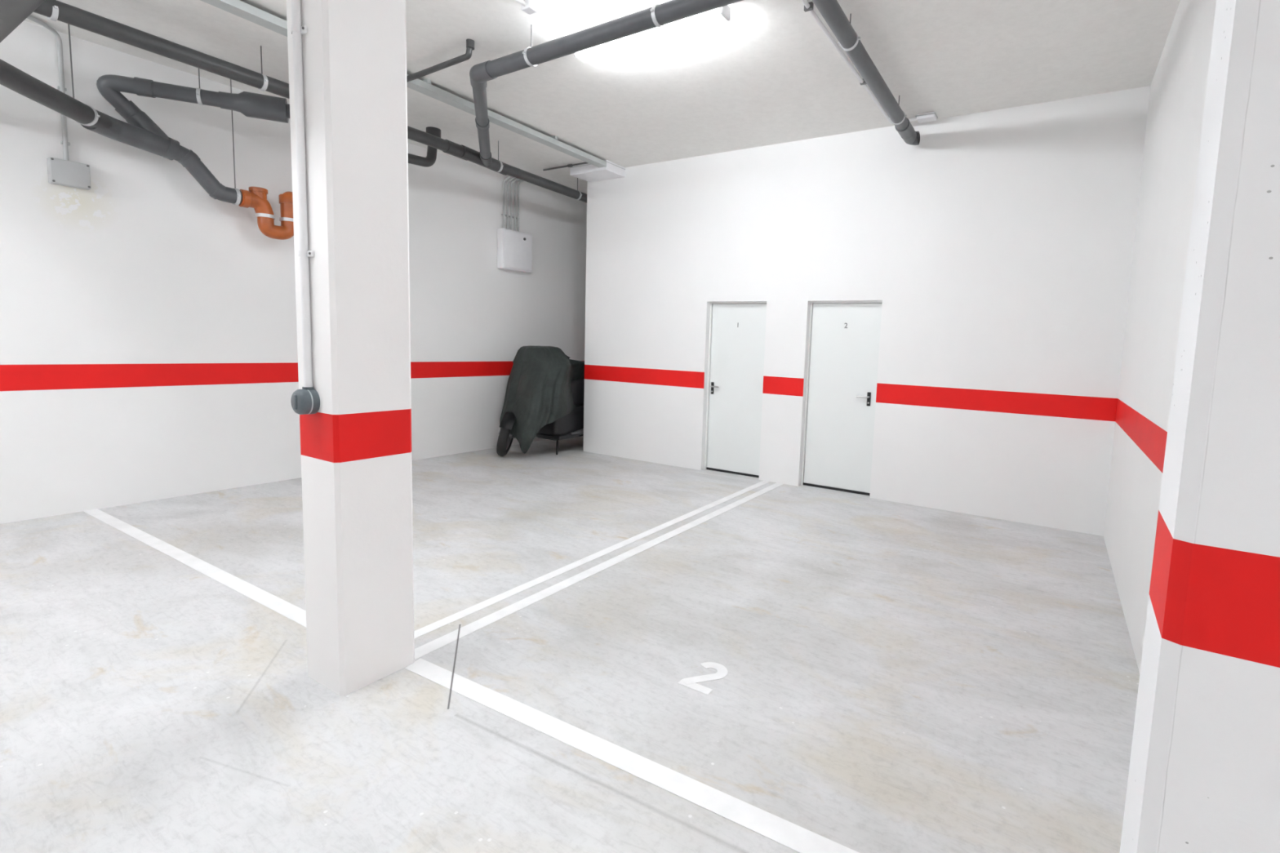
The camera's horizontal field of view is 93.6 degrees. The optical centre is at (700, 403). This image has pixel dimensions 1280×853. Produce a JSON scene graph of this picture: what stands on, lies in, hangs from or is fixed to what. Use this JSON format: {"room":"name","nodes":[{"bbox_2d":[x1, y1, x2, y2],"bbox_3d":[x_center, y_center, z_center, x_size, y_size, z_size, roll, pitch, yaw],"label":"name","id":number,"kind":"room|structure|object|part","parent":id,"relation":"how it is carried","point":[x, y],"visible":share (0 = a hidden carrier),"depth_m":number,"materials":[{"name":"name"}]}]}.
{"room":"parking garage","nodes":[
{"label":"parking garage","id":0,"kind":"room"},
{"bbox_2d":[0,20,586,524],"bbox_3d":[-5.300,-0.951,4.352,0.200,3.720,16.006,6,7,32],"label":"wall","id":1,"kind":"structure","parent":0,"point":[148,352],"depth_m":5.31,"materials":[{"name":"paint"}]},
{"bbox_2d":[26,15,91,190],"bbox_3d":[-4.889,-2.227,4.342,0.161,1.139,0.706,3,6,6],"label":"junction box","id":2,"kind":"object","parent":1,"relation":"attached to","point":[64,172],"visible":0.96,"depth_m":4.58,"materials":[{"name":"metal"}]},
{"bbox_3d":[-4.853,-1.775,4.608,0.012,0.184,0.217,5,7,31],"label":"lid","id":3,"kind":"part","parent":2,"relation":"part of","materials":[{"name":"white plastic"}]},
{"bbox_2d":[497,175,532,272],"bbox_3d":[-2.502,-2.463,8.163,0.207,1.267,0.515,5,7,31],"label":"electrical box","id":4,"kind":"object","parent":1,"relation":"attached to","point":[514,248],"visible":0.94,"depth_m":8.12,"materials":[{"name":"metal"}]},
{"bbox_3d":[-2.495,-2.092,8.188,0.014,0.489,0.481,5,7,31],"label":"door","id":5,"kind":"part","parent":4,"relation":"part of","materials":[{"name":"white plastic"}]},
{"bbox_2d":[0,435,1139,852],"bbox_3d":[-0.456,1.449,1.510,12.500,0.150,16.500,5,7,31],"label":"floor","id":6,"kind":"structure","parent":0,"point":[900,677],"depth_m":2.70,"materials":[{"name":"concrete"}]},
{"bbox_2d":[83,509,306,626],"bbox_3d":[-3.314,1.033,3.907,3.948,0.002,0.095,5,7,31],"label":"parking line","id":7,"kind":"object","parent":6,"relation":"on","point":[291,611],"visible":0.64,"depth_m":3.75,"materials":[{"name":"paint"}]},
{"bbox_2d":[286,0,414,695],"bbox_3d":[-1.483,-0.637,2.555,0.295,3.720,0.340,5,7,31],"label":"column","id":8,"kind":"structure","parent":6,"relation":"on","point":[356,452],"depth_m":2.49,"materials":[{"name":"paint"}]},
{"bbox_2d":[291,0,314,386],"bbox_3d":[-1.576,-1.265,2.343,0.096,2.435,0.037,5,7,31],"label":"conduit","id":9,"kind":"object","parent":8,"relation":"attached to","point":[297,30],"visible":0.98,"depth_m":2.37,"materials":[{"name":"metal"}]},
{"bbox_2d":[290,386,319,414],"bbox_3d":[-1.623,-0.011,2.446,0.106,0.113,0.074,5,7,31],"label":"light switch","id":10,"kind":"object","parent":8,"relation":"attached to","point":[305,401],"visible":1,"depth_m":2.42,"materials":[{"name":"grey plastic"}]},
{"bbox_3d":[-1.639,-0.006,2.421,0.018,0.060,0.012,5,7,31],"label":"knob","id":11,"kind":"part","parent":10,"relation":"part of","materials":[{"name":"grey plastic"}]},
{"bbox_2d":[496,378,584,456],"bbox_3d":[-1.983,0.108,8.278,0.673,1.062,2.008,5,7,31],"label":"motorcycle","id":12,"kind":"object","parent":6,"relation":"on","point":[571,425],"visible":0.35,"depth_m":8.03,"materials":[{"name":"rubber"}]},
{"bbox_2d":[499,345,584,453],"bbox_3d":[-2.006,-0.126,8.331,0.954,1.346,1.910,4,6,15],"label":"cover","id":13,"kind":"object","parent":12,"relation":"on","point":[539,392],"visible":0.76,"depth_m":7.60,"materials":[{"name":"fabric"}]},
{"bbox_3d":[-2.015,0.422,8.205,0.600,0.055,0.400,5,7,31],"label":"footboard","id":14,"kind":"part","parent":12,"relation":"part of","materials":[{"name":"black metal"}]},
{"bbox_3d":[-1.734,-0.171,8.574,0.440,0.380,1.100,5,7,31],"label":"seat","id":15,"kind":"part","parent":12,"relation":"part of","materials":[{"name":"black leather"}]},
{"bbox_2d":[413,480,769,638],"bbox_3d":[-0.358,1.034,4.929,0.082,0.002,4.405,5,7,30],"label":"parking line","id":16,"kind":"object","parent":6,"relation":"on","point":[460,615],"visible":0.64,"depth_m":3.98,"materials":[{"name":"paint"}]},
{"bbox_2d":[414,482,782,659],"bbox_3d":[-0.246,1.052,4.792,0.087,0.002,4.522,5,7,30],"label":"parking line","id":17,"kind":"object","parent":6,"relation":"on","point":[428,647],"visible":0.86,"depth_m":3.73,"materials":[{"name":"paint"}]},
{"bbox_2d":[404,658,858,852],"bbox_3d":[-0.220,1.315,2.166,2.602,0.002,0.095,5,7,29],"label":"parking line","id":18,"kind":"object","parent":6,"relation":"on","point":[799,839],"visible":1,"depth_m":2.16,"materials":[{"name":"paint"}]},
{"bbox_2d":[677,662,728,694],"bbox_3d":[0.028,1.263,2.773,0.160,0.002,0.250,5,7,31],"label":"painted number","id":19,"kind":"object","parent":6,"relation":"on","point":[691,682],"depth_m":2.75,"materials":[{"name":"paint"}]},
{"bbox_2d":[1120,0,1279,852],"bbox_3d":[1.215,-0.390,1.026,0.551,3.720,0.270,5,7,31],"label":"pillar","id":20,"kind":"structure","parent":6,"relation":"on","point":[1204,774],"depth_m":1.08,"materials":[{"name":"paint"}]},
{"bbox_2d":[24,0,1180,193],"bbox_3d":[-0.320,-2.424,1.123,12.500,0.200,16.500,5,7,31],"label":"ceiling","id":21,"kind":"structure","parent":0,"point":[768,74],"depth_m":4.66,"materials":[{"name":"paint"}]},
{"bbox_2d":[0,0,44,42],"bbox_3d":[-2.303,-2.120,2.193,6.938,0.755,0.286,5,7,31],"label":"pipe","id":22,"kind":"object","parent":21,"relation":"hanging from","point":[13,13],"visible":1,"depth_m":2.84,"materials":[{"name":"plastic"}]},
{"bbox_2d":[0,23,293,239],"bbox_3d":[-4.049,-2.141,4.750,1.057,1.344,2.462,5,7,31],"label":"drain pipe","id":23,"kind":"object","parent":21,"relation":"hanging from","point":[140,131],"visible":0.94,"depth_m":4.81,"materials":[{"name":"grey plastic"}]},
{"bbox_3d":[-4.460,-2.463,4.235,0.007,0.630,0.007,3,6,9],"label":"hanger rod","id":24,"kind":"part","parent":23,"relation":"part of","materials":[{"name":"metal"}]},
{"bbox_3d":[-4.096,-2.702,4.883,0.007,0.257,0.007,-2,7,-36],"label":"hanger rod","id":25,"kind":"part","parent":23,"relation":"part of","materials":[{"name":"metal"}]},
{"bbox_3d":[-4.144,-2.395,5.299,0.007,0.955,0.007,-2,7,-36],"label":"hanger rod","id":26,"kind":"part","parent":23,"relation":"part of","materials":[{"name":"metal"}]},
{"bbox_2d":[282,191,292,195],"bbox_3d":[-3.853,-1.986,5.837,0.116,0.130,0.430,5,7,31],"label":"cap","id":27,"kind":"object","parent":23,"relation":"attached to","point":[288,193],"depth_m":5.67,"materials":[{"name":"orange plastic"}]},
{"bbox_2d":[33,0,742,203],"bbox_3d":[-0.488,-2.373,3.289,7.016,0.344,8.404,5,7,31],"label":"drain pipe","id":28,"kind":"object","parent":21,"relation":"hanging from","point":[658,15],"visible":0.98,"depth_m":4.16,"materials":[{"name":"plastic"}]},
{"bbox_3d":[-3.427,-2.678,4.666,0.007,0.216,0.007,3,6,9],"label":"hanger rod","id":29,"kind":"part","parent":28,"relation":"part of","materials":[{"name":"metal"}]},
{"bbox_3d":[-1.192,-2.582,4.209,0.007,0.159,0.007,3,6,9],"label":"hanger rod","id":30,"kind":"part","parent":28,"relation":"part of","materials":[{"name":"metal"}]},
{"bbox_2d":[200,0,606,167],"bbox_3d":[-3.136,-2.660,3.931,0.142,0.085,7.775,5,7,30],"label":"cable tray","id":31,"kind":"object","parent":21,"relation":"attached to","point":[240,8],"visible":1,"depth_m":5.35,"materials":[{"name":"grey metal"}]},
{"bbox_2d":[408,126,440,166],"bbox_3d":[-3.141,-2.673,5.991,0.157,0.467,1.177,5,7,31],"label":"drain pipe","id":32,"kind":"object","parent":21,"relation":"attached to","point":[431,157],"visible":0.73,"depth_m":6.34,"materials":[{"name":"plastic"}]},
{"bbox_2d":[406,38,474,82],"bbox_3d":[-2.259,-2.690,4.809,1.344,0.144,0.058,6,7,33],"label":"pipe","id":33,"kind":"object","parent":21,"relation":"attached to","point":[469,42],"visible":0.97,"depth_m":4.60,"materials":[{"name":"plastic"}]},
{"bbox_2d":[514,0,537,14],"bbox_3d":[-1.562,-2.547,3.207,0.080,0.054,1.765,5,7,31],"label":"ceiling light","id":34,"kind":"object","parent":21,"relation":"attached to","point":[529,6],"visible":1,"depth_m":3.90,"materials":[{"name":"white plastic"}]},
{"bbox_2d":[542,161,587,170],"bbox_3d":[-1.683,-2.978,7.500,0.800,0.036,0.036,5,7,31],"label":"conduit","id":35,"kind":"object","parent":21,"relation":"attached to","point":[585,162],"visible":0.84,"depth_m":7.49,"materials":[{"name":"metal"}]},
{"bbox_2d":[569,160,625,182],"bbox_3d":[-1.306,-2.941,7.571,0.601,0.119,0.368,5,7,31],"label":"ceiling box","id":36,"kind":"object","parent":21,"relation":"attached to","point":[588,172],"visible":0.89,"depth_m":7.49,"materials":[{"name":"white plastic"}]},
{"bbox_2d":[573,4,730,62],"bbox_3d":[-0.372,-2.572,4.141,1.264,0.107,0.114,5,7,31],"label":"ceiling lamp","id":37,"kind":"object","parent":21,"relation":"attached to","point":[721,14],"visible":0.65,"depth_m":4.06,"materials":[{"name":"white plastic"}]},
{"bbox_2d":[800,0,916,124],"bbox_3d":[0.881,-2.545,3.965,0.249,0.039,4.003,5,7,31],"label":"conduit","id":38,"kind":"object","parent":21,"relation":"attached to","point":[808,6],"visible":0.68,"depth_m":4.40,"materials":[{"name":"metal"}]},
{"bbox_2d":[812,0,919,145],"bbox_3d":[1.292,-2.475,4.465,0.150,0.250,2.886,5,7,30],"label":"drain pipe","id":39,"kind":"object","parent":21,"relation":"hanging from","point":[831,11],"visible":1,"depth_m":4.17,"materials":[{"name":"grey plastic"}]},
{"bbox_2d":[915,111,937,123],"bbox_3d":[2.096,-2.656,5.549,0.176,0.047,0.136,5,7,31],"label":"ceiling lamp","id":40,"kind":"object","parent":21,"relation":"attached to","point":[931,116],"visible":1,"depth_m":5.52,"materials":[{"name":"white plastic"}]},
{"bbox_2d":[582,85,1150,536],"bbox_3d":[1.158,-0.945,6.564,6.241,3.720,0.220,5,7,31],"label":"wall","id":41,"kind":"structure","parent":0,"point":[996,248],"depth_m":5.84,"materials":[{"name":"paint"}]},
{"bbox_2d":[704,302,766,477],"bbox_3d":[0.433,-0.173,7.080,0.779,2.033,0.161,5,7,31],"label":"door","id":42,"kind":"structure","parent":41,"relation":"in","point":[737,330],"depth_m":7.07,"materials":[{"name":"paint"}]},
{"bbox_3d":[0.141,-0.188,7.229,0.038,0.144,0.010,5,7,31],"label":"handle","id":43,"kind":"part","parent":42,"relation":"part of","materials":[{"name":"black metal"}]},
{"bbox_2d":[800,301,882,495],"bbox_3d":[1.516,-0.070,6.424,0.792,2.033,0.161,5,7,31],"label":"door","id":44,"kind":"structure","parent":41,"relation":"in","point":[844,340],"depth_m":6.41,"materials":[{"name":"paint"}]},
{"bbox_3d":[1.697,-0.072,6.251,0.124,0.019,0.057,5,7,31],"label":"lever","id":45,"kind":"part","parent":44,"relation":"part of","materials":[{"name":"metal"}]},
{"bbox_3d":[1.756,-0.048,6.250,0.038,0.144,0.010,5,7,31],"label":"handle","id":46,"kind":"part","parent":44,"relation":"part of","materials":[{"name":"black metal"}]},
{"bbox_2d":[1103,0,1216,673],"bbox_3d":[2.494,-0.544,3.019,0.200,3.720,4.474,5,7,30],"label":"wall","id":47,"kind":"structure","parent":0,"point":[1178,87],"depth_m":3.46,"materials":[{"name":"paint"}]}
]}

